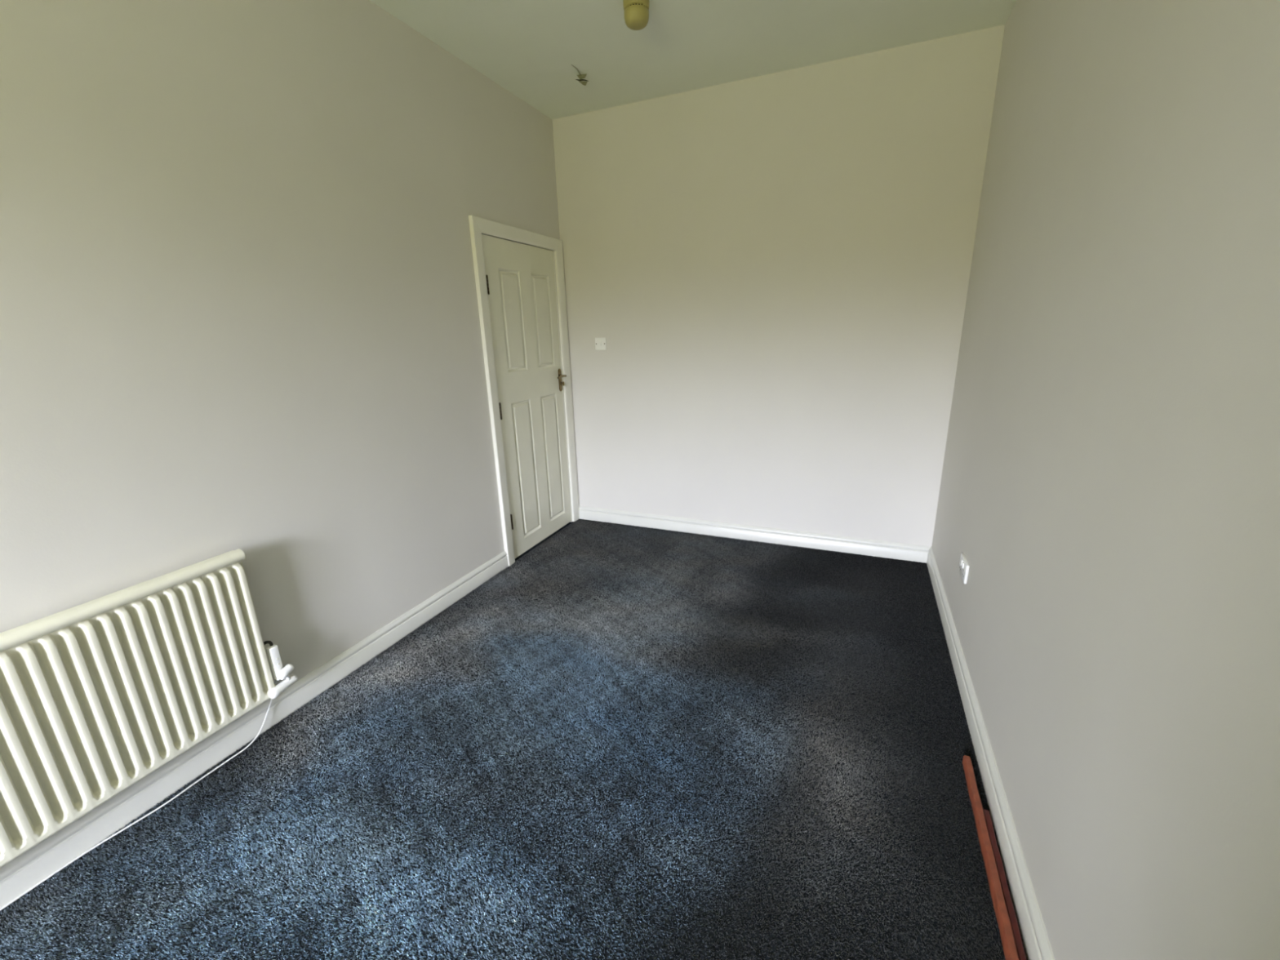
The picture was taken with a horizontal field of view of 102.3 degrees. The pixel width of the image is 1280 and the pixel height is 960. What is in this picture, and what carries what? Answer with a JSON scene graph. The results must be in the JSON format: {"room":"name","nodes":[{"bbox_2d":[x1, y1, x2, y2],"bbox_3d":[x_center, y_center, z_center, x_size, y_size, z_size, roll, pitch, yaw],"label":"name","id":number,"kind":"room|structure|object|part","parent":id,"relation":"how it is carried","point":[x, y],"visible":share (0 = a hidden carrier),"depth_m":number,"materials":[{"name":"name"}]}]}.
{"room":"empty room","nodes":[
{"label":"empty room","id":0,"kind":"room"},
{"bbox_2d":[0,0,559,684],"bbox_3d":[-1.832,-0.181,0.993,0.120,2.813,6.400,5,17,22],"label":"wall","id":1,"kind":"structure","parent":0,"point":[238,304],"depth_m":1.83,"materials":[{"name":"paint"}]},
{"bbox_2d":[0,548,297,867],"bbox_3d":[-1.583,0.655,1.461,0.124,0.594,1.093,5,17,22],"label":"radiator","id":2,"kind":"object","parent":1,"relation":"attached to","point":[97,695],"visible":1,"depth_m":1.52,"materials":[{"name":"beige metal"}]},
{"bbox_3d":[-1.615,0.662,1.441,0.014,0.584,1.021,5,17,22],"label":"panel","id":3,"kind":"part","parent":2,"relation":"part of","materials":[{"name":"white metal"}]},
{"bbox_2d":[262,640,283,680],"bbox_3d":[-1.403,0.675,1.952,0.089,0.161,0.034,5,17,22],"label":"radiator valve","id":4,"kind":"object","parent":2,"relation":"attached to","point":[272,650],"visible":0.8,"depth_m":1.93,"materials":[{"name":"white plastic"}]},
{"bbox_2d":[0,551,508,910],"bbox_3d":[-1.915,1.238,0.922,0.018,0.115,5.455,5,17,22],"label":"baseboard","id":5,"kind":"structure","parent":1,"relation":"attached to","point":[20,874],"depth_m":1.80,"materials":[{"name":"white paint"}]},
{"bbox_2d":[468,215,579,566],"bbox_3d":[-0.744,-0.555,3.488,0.180,2.071,0.931,5,17,22],"label":"door","id":6,"kind":"structure","parent":1,"relation":"in","point":[519,273],"depth_m":3.40,"materials":[{"name":"beige paint"}]},
{"bbox_3d":[-0.870,-0.438,3.094,0.025,2.071,0.075,5,17,22],"label":"architrave","id":7,"kind":"part","parent":6,"relation":"part of","materials":[{"name":"beige paint"}]},
{"bbox_3d":[-0.791,-0.986,3.213,0.011,0.605,0.208,5,17,22],"label":"panel","id":8,"kind":"part","parent":6,"relation":"part of","materials":[{"name":"beige paint"}]},
{"bbox_3d":[-0.732,-1.510,3.194,0.025,0.075,0.931,5,17,22],"label":"architrave","id":9,"kind":"part","parent":6,"relation":"part of","materials":[{"name":"beige paint"}]},
{"bbox_3d":[-0.765,-0.073,3.477,0.011,0.916,0.208,5,17,22],"label":"panel","id":10,"kind":"part","parent":6,"relation":"part of","materials":[{"name":"beige paint"}]},
{"bbox_3d":[-0.661,-1.075,3.511,0.011,0.605,0.205,5,17,22],"label":"panel","id":11,"kind":"part","parent":6,"relation":"part of","materials":[{"name":"beige paint"}]},
{"bbox_3d":[-0.638,-0.161,3.768,0.011,0.916,0.205,5,17,22],"label":"panel","id":12,"kind":"part","parent":6,"relation":"part of","materials":[{"name":"beige paint"}]},
{"bbox_3d":[-0.579,-0.728,3.759,0.010,0.164,0.038,5,17,22],"label":"handle plate","id":13,"kind":"part","parent":6,"relation":"part of","materials":[{"name":"brown metal"}]},
{"bbox_3d":[-0.571,-0.742,3.700,0.052,0.024,0.116,5,17,22],"label":"lever","id":14,"kind":"part","parent":6,"relation":"part of","materials":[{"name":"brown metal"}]},
{"bbox_3d":[-0.539,-0.666,3.850,0.025,2.071,0.075,5,17,22],"label":"architrave","id":15,"kind":"part","parent":6,"relation":"part of","materials":[{"name":"beige paint"}]},
{"bbox_2d":[0,518,1027,959],"bbox_3d":[-0.579,1.320,0.898,2.754,0.115,6.640,5,17,22],"label":"floor","id":16,"kind":"structure","parent":0,"point":[624,742],"depth_m":1.67,"materials":[{"name":"carpet"}]},
{"bbox_2d":[0,680,276,911],"bbox_3d":[-1.630,1.007,1.496,0.032,0.202,1.210,5,17,22],"label":"cable","id":17,"kind":"object","parent":16,"relation":"on","point":[258,734],"visible":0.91,"depth_m":1.62,"materials":[{"name":"white plastic"}]},
{"bbox_2d":[962,755,1018,959],"bbox_3d":[0.893,1.095,1.263,0.022,0.036,1.100,5,17,22],"label":"wood strip","id":18,"kind":"object","parent":16,"relation":"on","point":[1003,921],"visible":1,"depth_m":1.39,"materials":[{"name":"wood"}]},
{"bbox_2d":[982,808,1026,959],"bbox_3d":[0.874,1.129,1.168,0.020,0.024,0.900,5,17,22],"label":"wood strip","id":19,"kind":"object","parent":16,"relation":"on","point":[1020,948],"visible":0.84,"depth_m":1.34,"materials":[{"name":"brown wood"}]},
{"bbox_2d":[369,0,1016,119],"bbox_3d":[-0.657,-1.470,0.091,2.754,0.100,6.640,5,17,22],"label":"ceiling","id":20,"kind":"structure","parent":0,"point":[529,48],"depth_m":2.48,"materials":[{"name":"paint"}]},
{"bbox_2d":[571,64,588,85],"bbox_3d":[-0.336,-2.171,2.770,0.077,0.057,0.123,5,17,22],"label":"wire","id":21,"kind":"object","parent":20,"relation":"attached to","point":[580,77],"visible":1,"depth_m":2.81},
{"bbox_2d":[622,0,648,30],"bbox_3d":[-0.015,-2.001,2.215,0.112,0.094,0.112,5,17,22],"label":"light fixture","id":22,"kind":"object","parent":20,"relation":"attached to","point":[636,12],"visible":1,"depth_m":2.19,"materials":[{"name":"plastic"}]},
{"bbox_2d":[552,24,1004,546],"bbox_3d":[0.641,-0.940,3.375,2.754,2.813,0.120,5,17,22],"label":"wall","id":23,"kind":"structure","parent":0,"point":[773,270],"depth_m":3.18,"materials":[{"name":"paint"}]},
{"bbox_2d":[595,337,606,350],"bbox_3d":[-0.283,-0.975,3.692,0.085,0.086,0.014,5,17,22],"label":"light switch","id":24,"kind":"object","parent":23,"relation":"attached to","point":[600,343],"visible":1,"depth_m":3.69,"materials":[{"name":"white plastic"}]},
{"bbox_2d":[578,505,930,563],"bbox_3d":[0.650,0.367,3.687,2.514,0.115,0.018,5,17,22],"label":"baseboard","id":25,"kind":"structure","parent":23,"relation":"attached to","point":[886,549],"depth_m":3.59,"materials":[{"name":"white paint"}]},
{"bbox_2d":[931,0,1279,959],"bbox_3d":[0.597,0.038,-0.002,0.120,2.813,6.400,5,17,22],"label":"wall","id":26,"kind":"structure","parent":0,"point":[1109,493],"depth_m":1.00,"materials":[{"name":"paint"}]},
{"bbox_2d":[958,552,968,583],"bbox_3d":[1.424,0.387,2.275,0.016,0.086,0.146,5,17,22],"label":"double socket","id":27,"kind":"object","parent":26,"relation":"attached to","point":[963,568],"visible":1,"depth_m":2.25,"materials":[{"name":"white plastic"}]},
{"bbox_2d":[926,546,1054,959],"bbox_3d":[1.129,0.934,1.677,0.018,0.115,3.500,5,17,22],"label":"baseboard","id":28,"kind":"structure","parent":26,"relation":"attached to","point":[1037,944],"depth_m":1.53,"materials":[{"name":"white paint"}]}
]}

